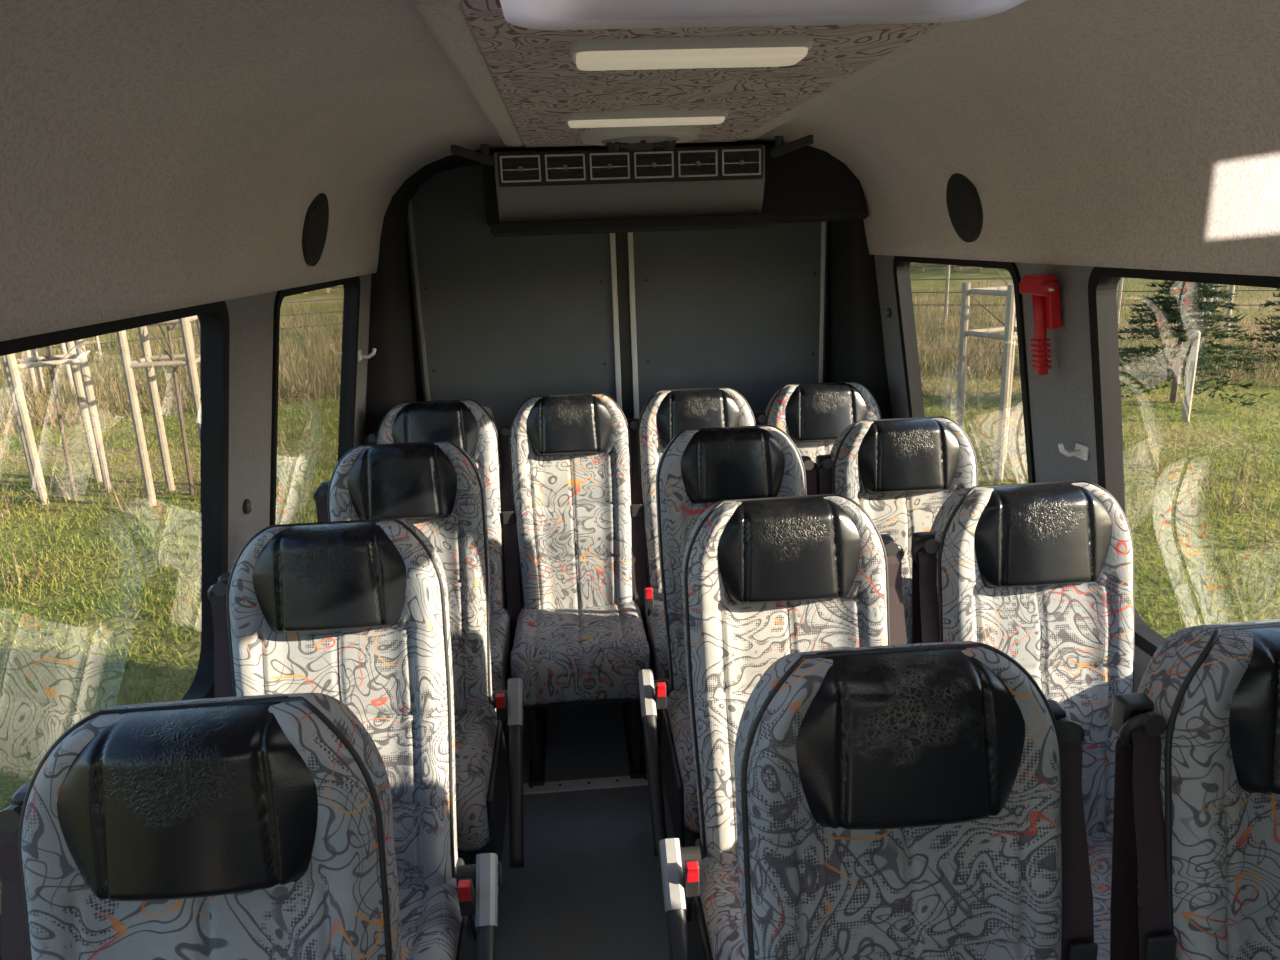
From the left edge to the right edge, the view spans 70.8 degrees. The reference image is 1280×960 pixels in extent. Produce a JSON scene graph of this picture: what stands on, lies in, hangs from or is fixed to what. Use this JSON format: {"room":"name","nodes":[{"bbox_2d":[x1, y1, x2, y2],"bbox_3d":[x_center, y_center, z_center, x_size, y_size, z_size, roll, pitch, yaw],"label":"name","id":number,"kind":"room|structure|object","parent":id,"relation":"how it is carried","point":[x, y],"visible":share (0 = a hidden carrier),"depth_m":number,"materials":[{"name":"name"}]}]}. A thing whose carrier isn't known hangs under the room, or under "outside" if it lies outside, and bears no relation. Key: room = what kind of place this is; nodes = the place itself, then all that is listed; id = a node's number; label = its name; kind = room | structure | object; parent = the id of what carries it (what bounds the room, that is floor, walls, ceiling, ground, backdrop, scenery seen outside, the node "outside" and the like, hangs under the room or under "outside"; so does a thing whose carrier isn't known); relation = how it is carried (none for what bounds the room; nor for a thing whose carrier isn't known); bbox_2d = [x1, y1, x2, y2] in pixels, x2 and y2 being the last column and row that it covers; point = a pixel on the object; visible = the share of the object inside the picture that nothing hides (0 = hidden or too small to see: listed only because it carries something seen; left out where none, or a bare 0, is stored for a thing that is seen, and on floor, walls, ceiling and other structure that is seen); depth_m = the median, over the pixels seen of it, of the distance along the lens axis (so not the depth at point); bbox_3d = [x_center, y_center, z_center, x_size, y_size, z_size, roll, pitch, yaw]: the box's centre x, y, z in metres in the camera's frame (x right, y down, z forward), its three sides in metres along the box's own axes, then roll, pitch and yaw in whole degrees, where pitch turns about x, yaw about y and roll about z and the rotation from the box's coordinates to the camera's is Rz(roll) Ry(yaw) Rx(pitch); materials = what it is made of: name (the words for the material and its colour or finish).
{"room":"vehicle interior","nodes":[
{"label":"vehicle interior","id":0,"kind":"room"},
{"bbox_2d":[224,274,370,571],"bbox_3d":[-0.721,0.998,0.807,0.160,2.220,5.750,-3,15,-4],"label":"wall","id":1,"kind":"structure","parent":0,"point":[250,317],"depth_m":1.92,"materials":[{"name":"grey plastic"}]},
{"bbox_2d":[0,301,229,959],"bbox_3d":[-0.781,0.226,1.090,0.163,0.793,1.453,-3,15,-4],"label":"window","id":2,"kind":"structure","parent":1,"relation":"in","point":[217,311],"depth_m":1.71,"materials":[{"name":"black rubber"}]},
{"bbox_2d":[242,499,253,513],"bbox_3d":[-0.835,0.057,1.921,0.016,0.032,0.032,-3,15,-4],"label":"knob","id":3,"kind":"object","parent":1,"relation":"attached to","point":[247,506],"depth_m":1.91,"materials":[{"name":"paint"}]},
{"bbox_2d":[270,276,359,525],"bbox_3d":[-0.895,-0.146,2.471,0.163,0.793,0.833,-3,15,-4],"label":"window","id":4,"kind":"structure","parent":1,"relation":"in","point":[354,282],"depth_m":2.41,"materials":[{"name":"clear glass"}]},
{"bbox_2d":[357,348,375,360],"bbox_3d":[-0.870,-0.402,2.875,0.060,0.038,0.044,-3,15,-4],"label":"coat hook","id":5,"kind":"object","parent":1,"relation":"attached to","point":[360,355],"visible":0.98,"depth_m":2.87,"materials":[{"name":"white plastic"}]},
{"bbox_2d":[451,144,494,165],"bbox_3d":[-0.454,-0.885,2.449,0.109,0.056,0.078,-3,15,-4],"label":"bracket","id":6,"kind":"object","parent":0,"point":[484,157],"depth_m":2.45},
{"bbox_2d":[458,660,689,959],"bbox_3d":[0.211,1.470,1.010,2.000,0.060,5.750,-3,15,-4],"label":"floor","id":7,"kind":"structure","parent":0,"point":[589,886],"depth_m":2.49,"materials":[{"name":"plastic"}]},
{"bbox_2d":[0,693,401,959],"bbox_3d":[-0.442,0.883,0.940,0.519,1.153,0.666,-4,15,-6],"label":"passenger seat","id":8,"kind":"object","parent":7,"relation":"on","point":[255,827],"visible":1,"depth_m":1.00,"materials":[{"name":"fabric"}]},
{"bbox_2d":[208,518,501,959],"bbox_3d":[-0.517,0.703,1.612,0.519,1.153,0.666,-4,15,-6],"label":"passenger seat","id":9,"kind":"object","parent":7,"relation":"on","point":[355,613],"visible":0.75,"depth_m":1.69,"materials":[{"name":"fabric"}]},
{"bbox_2d":[398,878,461,959],"bbox_3d":[-0.530,0.891,1.564,0.410,0.171,0.466,-3,15,-4],"label":"cushion","id":10,"kind":"object","parent":9,"relation":"on","point":[430,911],"depth_m":1.64,"materials":[{"name":"fabric"}]},
{"bbox_2d":[313,441,524,889],"bbox_3d":[-0.556,0.526,2.268,0.519,1.153,0.666,-4,15,-6],"label":"passenger seat","id":11,"kind":"object","parent":7,"relation":"on","point":[436,487],"visible":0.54,"depth_m":2.32,"materials":[{"name":"fabric"}]},
{"bbox_2d":[454,703,497,850],"bbox_3d":[-0.569,0.714,2.220,0.410,0.171,0.466,-3,15,-4],"label":"cushion","id":12,"kind":"object","parent":11,"relation":"on","point":[476,724],"depth_m":2.09,"materials":[{"name":"fabric"}]},
{"bbox_2d":[364,399,511,755],"bbox_3d":[-0.657,0.363,2.883,0.450,1.153,0.658,-3,15,-4],"label":"passenger seat","id":13,"kind":"object","parent":7,"relation":"on","point":[465,423],"visible":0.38,"depth_m":2.94,"materials":[{"name":"fabric"}]},
{"bbox_2d":[490,609,511,692],"bbox_3d":[-0.624,0.548,2.836,0.410,0.171,0.466,-3,15,-4],"label":"cushion","id":14,"kind":"object","parent":13,"relation":"on","point":[501,639],"depth_m":2.77,"materials":[{"name":"fabric"}]},
{"bbox_2d":[498,393,652,786],"bbox_3d":[-0.203,0.338,2.913,0.483,1.151,0.658,-3,15,-4],"label":"passenger seat","id":15,"kind":"object","parent":7,"relation":"on","point":[578,635],"visible":1,"depth_m":2.98,"materials":[{"name":"fabric"}]},
{"bbox_2d":[511,600,649,706],"bbox_3d":[-0.190,0.525,2.865,0.410,0.171,0.466,-3,15,-4],"label":"cushion","id":16,"kind":"object","parent":15,"relation":"on","point":[564,652],"depth_m":2.69,"materials":[{"name":"fabric"}]},
{"bbox_2d":[523,774,647,794],"bbox_3d":[-0.160,0.955,2.825,0.440,0.008,0.050,-3,15,-4],"label":"strip","id":17,"kind":"object","parent":7,"relation":"on","point":[624,781],"visible":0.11,"depth_m":2.81,"materials":[{"name":"grey metal"}]},
{"bbox_2d":[628,387,755,753],"bbox_3d":[0.205,0.317,2.941,0.450,1.153,0.658,-3,15,-4],"label":"passenger seat","id":18,"kind":"object","parent":7,"relation":"on","point":[667,413],"visible":0.38,"depth_m":3.00,"materials":[{"name":"fabric"}]},
{"bbox_2d":[645,600,669,680],"bbox_3d":[0.238,0.503,2.894,0.410,0.171,0.466,-3,15,-4],"label":"cushion","id":19,"kind":"object","parent":18,"relation":"on","point":[655,629],"depth_m":2.77,"materials":[{"name":"fabric"}]},
{"bbox_2d":[637,425,816,872],"bbox_3d":[0.252,0.483,2.322,0.519,1.153,0.666,-2,15,-1],"label":"passenger seat","id":20,"kind":"object","parent":7,"relation":"on","point":[698,469],"visible":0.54,"depth_m":2.37,"materials":[{"name":"fabric"}]},
{"bbox_2d":[666,690,699,831],"bbox_3d":[0.291,0.668,2.278,0.410,0.171,0.466,-3,15,-4],"label":"cushion","id":21,"kind":"object","parent":20,"relation":"on","point":[679,746],"depth_m":2.16,"materials":[{"name":"fabric"}]},
{"bbox_2d":[657,494,906,959],"bbox_3d":[0.293,0.660,1.667,0.519,1.153,0.666,-2,15,-1],"label":"passenger seat","id":22,"kind":"object","parent":7,"relation":"on","point":[765,580],"visible":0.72,"depth_m":1.74,"materials":[{"name":"fabric"}]},
{"bbox_2d":[699,857,743,959],"bbox_3d":[0.332,0.845,1.623,0.410,0.171,0.466,-3,15,-4],"label":"cushion","id":23,"kind":"object","parent":22,"relation":"on","point":[720,922],"depth_m":1.65,"materials":[{"name":"fabric"}]},
{"bbox_2d":[754,381,881,462],"bbox_3d":[0.638,0.294,2.970,0.450,1.153,0.658,-3,15,-4],"label":"passenger seat","id":24,"kind":"object","parent":7,"relation":"on","point":[813,415],"visible":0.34,"depth_m":3.02,"materials":[{"name":"fabric"}]},
{"bbox_2d":[816,416,977,643],"bbox_3d":[0.733,0.457,2.357,0.450,1.153,0.658,-3,15,-4],"label":"passenger seat","id":25,"kind":"object","parent":7,"relation":"on","point":[901,472],"visible":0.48,"depth_m":2.42,"materials":[{"name":"fabric"}]},
{"bbox_2d":[734,641,1097,959],"bbox_3d":[0.330,0.837,1.011,0.519,1.153,0.666,-2,15,-1],"label":"passenger seat","id":26,"kind":"object","parent":7,"relation":"on","point":[918,801],"visible":1,"depth_m":1.08,"materials":[{"name":"fabric"}]},
{"bbox_2d":[911,480,1134,959],"bbox_3d":[0.802,0.632,1.704,0.450,1.153,0.658,-3,15,-4],"label":"passenger seat","id":27,"kind":"object","parent":7,"relation":"on","point":[1041,574],"visible":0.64,"depth_m":1.78,"materials":[{"name":"fabric"}]},
{"bbox_2d":[1086,831,1112,959],"bbox_3d":[0.835,0.818,1.657,0.410,0.171,0.466,-3,15,-4],"label":"cushion","id":28,"kind":"object","parent":27,"relation":"on","point":[1099,843],"depth_m":1.68,"materials":[{"name":"fabric"}]},
{"bbox_2d":[1110,619,1279,959],"bbox_3d":[0.870,0.808,1.050,0.450,1.153,0.658,-3,15,-4],"label":"passenger seat","id":29,"kind":"object","parent":7,"relation":"on","point":[1195,874],"visible":1,"depth_m":1.12,"materials":[{"name":"fabric"}]},
{"bbox_2d":[407,237,829,401],"bbox_3d":[-0.041,0.023,3.602,2.000,2.590,0.070,-3,15,-4],"label":"wall","id":30,"kind":"structure","parent":0,"point":[419,390],"depth_m":3.40,"materials":[{"name":"grey plastic"}]},
{"bbox_2d":[406,165,621,601],"bbox_3d":[-0.438,-0.221,3.426,0.742,1.880,0.060,-3,15,-4],"label":"panel","id":31,"kind":"object","parent":30,"relation":"attached to","point":[508,321],"depth_m":3.30,"materials":[{"name":"grey plastic"}]},
{"bbox_2d":[615,233,633,421],"bbox_3d":[-0.046,-0.239,3.461,0.044,1.870,0.045,-3,15,-4],"label":"trim","id":32,"kind":"structure","parent":30,"relation":"attached to","point":[621,238],"depth_m":3.35,"materials":[{"name":"black plastic"}]},
{"bbox_2d":[364,142,892,438],"bbox_3d":[-0.034,-0.198,3.317,1.940,1.965,0.325,-3,15,-4],"label":"trim","id":33,"kind":"structure","parent":30,"relation":"attached to","point":[857,354],"depth_m":3.10,"materials":[{"name":"black plastic"}]},
{"bbox_2d":[482,145,867,225],"bbox_3d":[0.112,-0.981,3.039,1.236,0.240,0.378,-3,15,-4],"label":"trim","id":34,"kind":"structure","parent":30,"relation":"attached to","point":[808,183],"depth_m":2.90,"materials":[{"name":"black plastic"}]},
{"bbox_2d":[627,222,827,587],"bbox_3d":[0.346,-0.263,3.479,0.744,1.880,0.060,-3,15,-4],"label":"panel","id":35,"kind":"object","parent":30,"relation":"attached to","point":[737,309],"depth_m":3.37,"materials":[{"name":"grey plastic"}]},
{"bbox_2d":[0,0,1279,340],"bbox_3d":[0.150,-0.268,0.537,1.713,0.404,5.750,-3,15,-4],"label":"ceiling","id":36,"kind":"structure","parent":0,"point":[156,156],"depth_m":1.40,"materials":[{"name":"grey fabric"}]},
{"bbox_2d":[302,193,328,265],"bbox_3d":[-0.783,-0.599,2.133,0.084,0.180,0.180,-3,15,-4],"label":"wall speaker","id":37,"kind":"object","parent":36,"relation":"attached to","point":[315,228],"visible":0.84,"depth_m":2.11,"materials":[{"name":"black plastic"}]},
{"bbox_2d":[309,199,327,260],"bbox_3d":[-0.763,-0.593,2.136,0.041,0.143,0.148,-3,15,-4],"label":"grille","id":38,"kind":"object","parent":37,"relation":"attached to","point":[318,208],"depth_m":2.12,"materials":[{"name":"paint"}]},
{"bbox_2d":[411,0,523,145],"bbox_3d":[-0.292,-0.757,1.772,0.062,0.040,1.630,-3,15,-4],"label":"border","id":39,"kind":"object","parent":36,"relation":"attached to","point":[447,21],"visible":0.7,"depth_m":1.30,"materials":[{"name":"grey plastic"}]},
{"bbox_2d":[490,144,773,236],"bbox_3d":[-0.032,-0.878,2.748,0.840,0.235,0.290,-3,15,-4],"label":"air conditioner","id":40,"kind":"object","parent":36,"relation":"attached to","point":[586,191],"visible":1,"depth_m":2.63,"materials":[{"name":"black plastic"}]},
{"bbox_2d":[497,145,762,186],"bbox_3d":[-0.024,-0.910,2.607,0.770,0.094,0.035,-3,15,-4],"label":"vent","id":41,"kind":"object","parent":40,"relation":"attached to","point":[727,165],"depth_m":2.60,"materials":[{"name":"black plastic"}]},
{"bbox_2d":[461,0,940,146],"bbox_3d":[0.169,-0.342,0.202,0.610,0.038,4.940,-3,15,-4],"label":"ceiling panel","id":42,"kind":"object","parent":36,"relation":"attached to","point":[535,74],"depth_m":1.50,"materials":[{"name":"fabric"}]},
{"bbox_2d":[579,125,700,150],"bbox_3d":[0.001,-0.859,2.283,0.310,0.048,0.310,-3,15,-4],"label":"roof vent","id":43,"kind":"object","parent":42,"relation":"attached to","point":[639,138],"visible":0.98,"depth_m":2.20,"materials":[{"name":"white plastic"}]},
{"bbox_2d":[564,109,727,127],"bbox_3d":[0.014,-0.777,1.932,0.350,0.026,0.070,-3,15,-4],"label":"ceiling lamp","id":44,"kind":"object","parent":42,"relation":"attached to","point":[709,116],"depth_m":1.90,"materials":[{"name":"white plastic"}]},
{"bbox_2d":[571,35,813,70],"bbox_3d":[0.070,-0.593,1.249,0.330,0.026,0.100,-3,15,-4],"label":"ceiling lamp","id":45,"kind":"object","parent":42,"relation":"attached to","point":[776,50],"depth_m":1.21,"materials":[{"name":"white plastic"}]},
{"bbox_2d":[500,0,1025,29],"bbox_3d":[0.154,-0.490,0.748,0.570,0.077,0.630,-3,15,-4],"label":"roof hatch","id":46,"kind":"object","parent":36,"relation":"attached to","point":[532,14],"visible":1,"depth_m":1.01,"materials":[{"name":"plastic"}]},
{"bbox_2d":[738,17,983,139],"bbox_3d":[0.368,-0.792,1.817,0.062,0.040,1.630,-3,15,-4],"label":"border","id":47,"kind":"object","parent":36,"relation":"attached to","point":[940,32],"visible":0.37,"depth_m":1.51,"materials":[{"name":"grey plastic"}]},
{"bbox_2d":[946,173,982,242],"bbox_3d":[0.821,-0.684,2.241,0.084,0.180,0.180,-3,15,-4],"label":"wall speaker","id":48,"kind":"object","parent":36,"relation":"attached to","point":[964,206],"visible":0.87,"depth_m":2.22,"materials":[{"name":"black plastic"}]},
{"bbox_2d":[948,179,975,237],"bbox_3d":[0.801,-0.676,2.242,0.041,0.143,0.148,-3,15,-4],"label":"grille","id":49,"kind":"object","parent":48,"relation":"attached to","point":[961,192],"depth_m":2.23,"materials":[{"name":"paint"}]},
{"bbox_2d":[771,134,813,157],"bbox_3d":[0.423,-0.932,2.508,0.109,0.056,0.078,-3,15,-4],"label":"bracket","id":50,"kind":"object","parent":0,"point":[780,148],"depth_m":2.50,"materials":[{"name":"black metal"}]},
{"bbox_2d":[874,255,1151,692],"bbox_3d":[1.106,0.901,0.930,0.160,2.220,5.750,-3,15,-4],"label":"wall","id":51,"kind":"structure","parent":0,"point":[1061,399],"depth_m":2.03,"materials":[{"name":"grey plastic"}]},
{"bbox_2d":[893,256,1035,482],"bbox_3d":[0.933,-0.243,2.595,0.163,0.793,0.833,-3,15,-4],"label":"window","id":52,"kind":"structure","parent":51,"relation":"in","point":[898,262],"depth_m":2.87,"materials":[{"name":"black rubber"}]},
{"bbox_2d":[1019,273,1061,374],"bbox_3d":[0.879,-0.340,1.975,0.061,0.219,0.144,-3,15,-4],"label":"hammer","id":53,"kind":"object","parent":51,"relation":"attached to","point":[1044,289],"visible":1,"depth_m":1.95,"materials":[{"name":"red plastic"}]},
{"bbox_2d":[1058,443,1088,460],"bbox_3d":[0.943,-0.064,1.971,0.060,0.038,0.044,-3,15,-4],"label":"coat hook","id":54,"kind":"object","parent":51,"relation":"attached to","point":[1081,451],"visible":1,"depth_m":1.97,"materials":[{"name":"white plastic"}]},
{"bbox_2d":[1088,267,1279,656],"bbox_3d":[1.024,0.056,1.483,0.163,0.793,0.893,-3,15,-4],"label":"window","id":55,"kind":"structure","parent":51,"relation":"in","point":[1103,282],"depth_m":1.84,"materials":[{"name":"black rubber"}]},
{"label":"outside","id":56,"kind":"structure","parent":0,"visible":0},
{"bbox_2d":[0,262,1279,915],"bbox_3d":[-1.792,-7.066,23.922,140.000,5.786,130.000,-3,15,-4],"label":"grass field","id":57,"kind":"structure","parent":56,"point":[1195,546],"depth_m":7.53,"materials":[{"name":"green plant"}]},
{"bbox_2d":[25,343,75,396],"bbox_3d":[-9.978,-2.783,15.066,0.796,2.862,0.787,-8,16,-20],"label":"tree guard","id":58,"kind":"object","parent":57,"relation":"on","point":[62,345],"visible":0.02,"depth_m":15.17,"materials":[{"name":"brown wood"}]},
{"bbox_2d":[1,339,113,504],"bbox_3d":[-5.644,-1.174,8.588,0.796,2.862,0.787,-14,19,-37],"label":"tree guard","id":59,"kind":"object","parent":57,"relation":"on","point":[88,409],"visible":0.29,"depth_m":8.67,"materials":[{"name":"brown wood"}]},
{"bbox_2d":[0,322,197,369],"bbox_3d":[-15.530,-2.562,16.893,23.942,1.750,0.078,-12,18,-32],"label":"wire fence","id":60,"kind":"object","parent":57,"relation":"on","point":[97,341],"visible":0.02,"depth_m":19.52,"materials":[{"name":"grey metal"}]},
{"bbox_2d":[116,315,199,505],"bbox_3d":[-4.311,-1.137,8.281,0.796,2.862,0.787,-5,15,-9],"label":"tree guard","id":61,"kind":"object","parent":57,"relation":"on","point":[190,360],"visible":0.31,"depth_m":8.21,"materials":[{"name":"brown wood"}]},
{"bbox_2d":[0,277,1279,593],"bbox_3d":[-2.391,-2.866,18.319,53.824,0.704,34.024,-11,17,-29],"label":"dry weeds","id":62,"kind":"object","parent":57,"relation":"on","point":[948,326],"visible":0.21,"depth_m":14.14,"materials":[{"name":"beige plant"}]},
{"bbox_2d":[910,263,983,271],"bbox_3d":[-2.269,-7.575,29.110,79.773,4.897,28.710,-3,15,-4],"label":"hedge","id":63,"kind":"object","parent":57,"relation":"on","point":[914,265],"visible":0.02,"depth_m":35.87,"materials":[{"name":"green plant"}]},
{"bbox_2d":[956,268,1017,483],"bbox_3d":[3.364,-1.363,8.126,0.796,2.862,0.787,-8,16,-20],"label":"tree guard","id":64,"kind":"object","parent":57,"relation":"on","point":[1009,337],"visible":0.41,"depth_m":8.07,"materials":[{"name":"brown wood"}]},
{"bbox_2d":[910,265,1279,322],"bbox_3d":[13.164,-4.091,18.831,23.942,1.750,0.077,5,17,24],"label":"wire fence","id":65,"kind":"object","parent":57,"relation":"on","point":[947,279],"visible":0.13,"depth_m":21.15,"materials":[{"name":"grey metal"}]},
{"bbox_2d":[1181,330,1200,421],"bbox_3d":[6.228,-1.124,10.180,0.083,1.130,0.083,3,16,18],"label":"stake","id":66,"kind":"object","parent":57,"relation":"on","point":[1196,334],"visible":0.83,"depth_m":10.14,"materials":[{"name":"brown wood"}]},
{"bbox_2d":[1118,280,1269,405],"bbox_3d":[6.694,-1.946,11.128,1.906,2.087,1.996,-3,15,-4],"label":"fir tree","id":67,"kind":"object","parent":57,"relation":"on","point":[1190,295],"visible":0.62,"depth_m":11.07,"materials":[{"name":"green plant"}]},
{"bbox_2d":[1176,283,1234,341],"bbox_3d":[10.447,-3.872,16.446,0.796,2.862,0.787,-8,16,-20],"label":"tree guard","id":68,"kind":"object","parent":57,"relation":"on","point":[1232,287],"visible":0.02,"depth_m":16.46,"materials":[{"name":"brown wood"}]},
{"bbox_2d":[1230,288,1279,365],"bbox_3d":[9.797,-2.605,13.116,1.900,2.107,1.912,-3,15,-4],"label":"fir tree","id":69,"kind":"object","parent":57,"relation":"on","point":[1276,340],"visible":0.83,"depth_m":13.46,"materials":[{"name":"green plant"}]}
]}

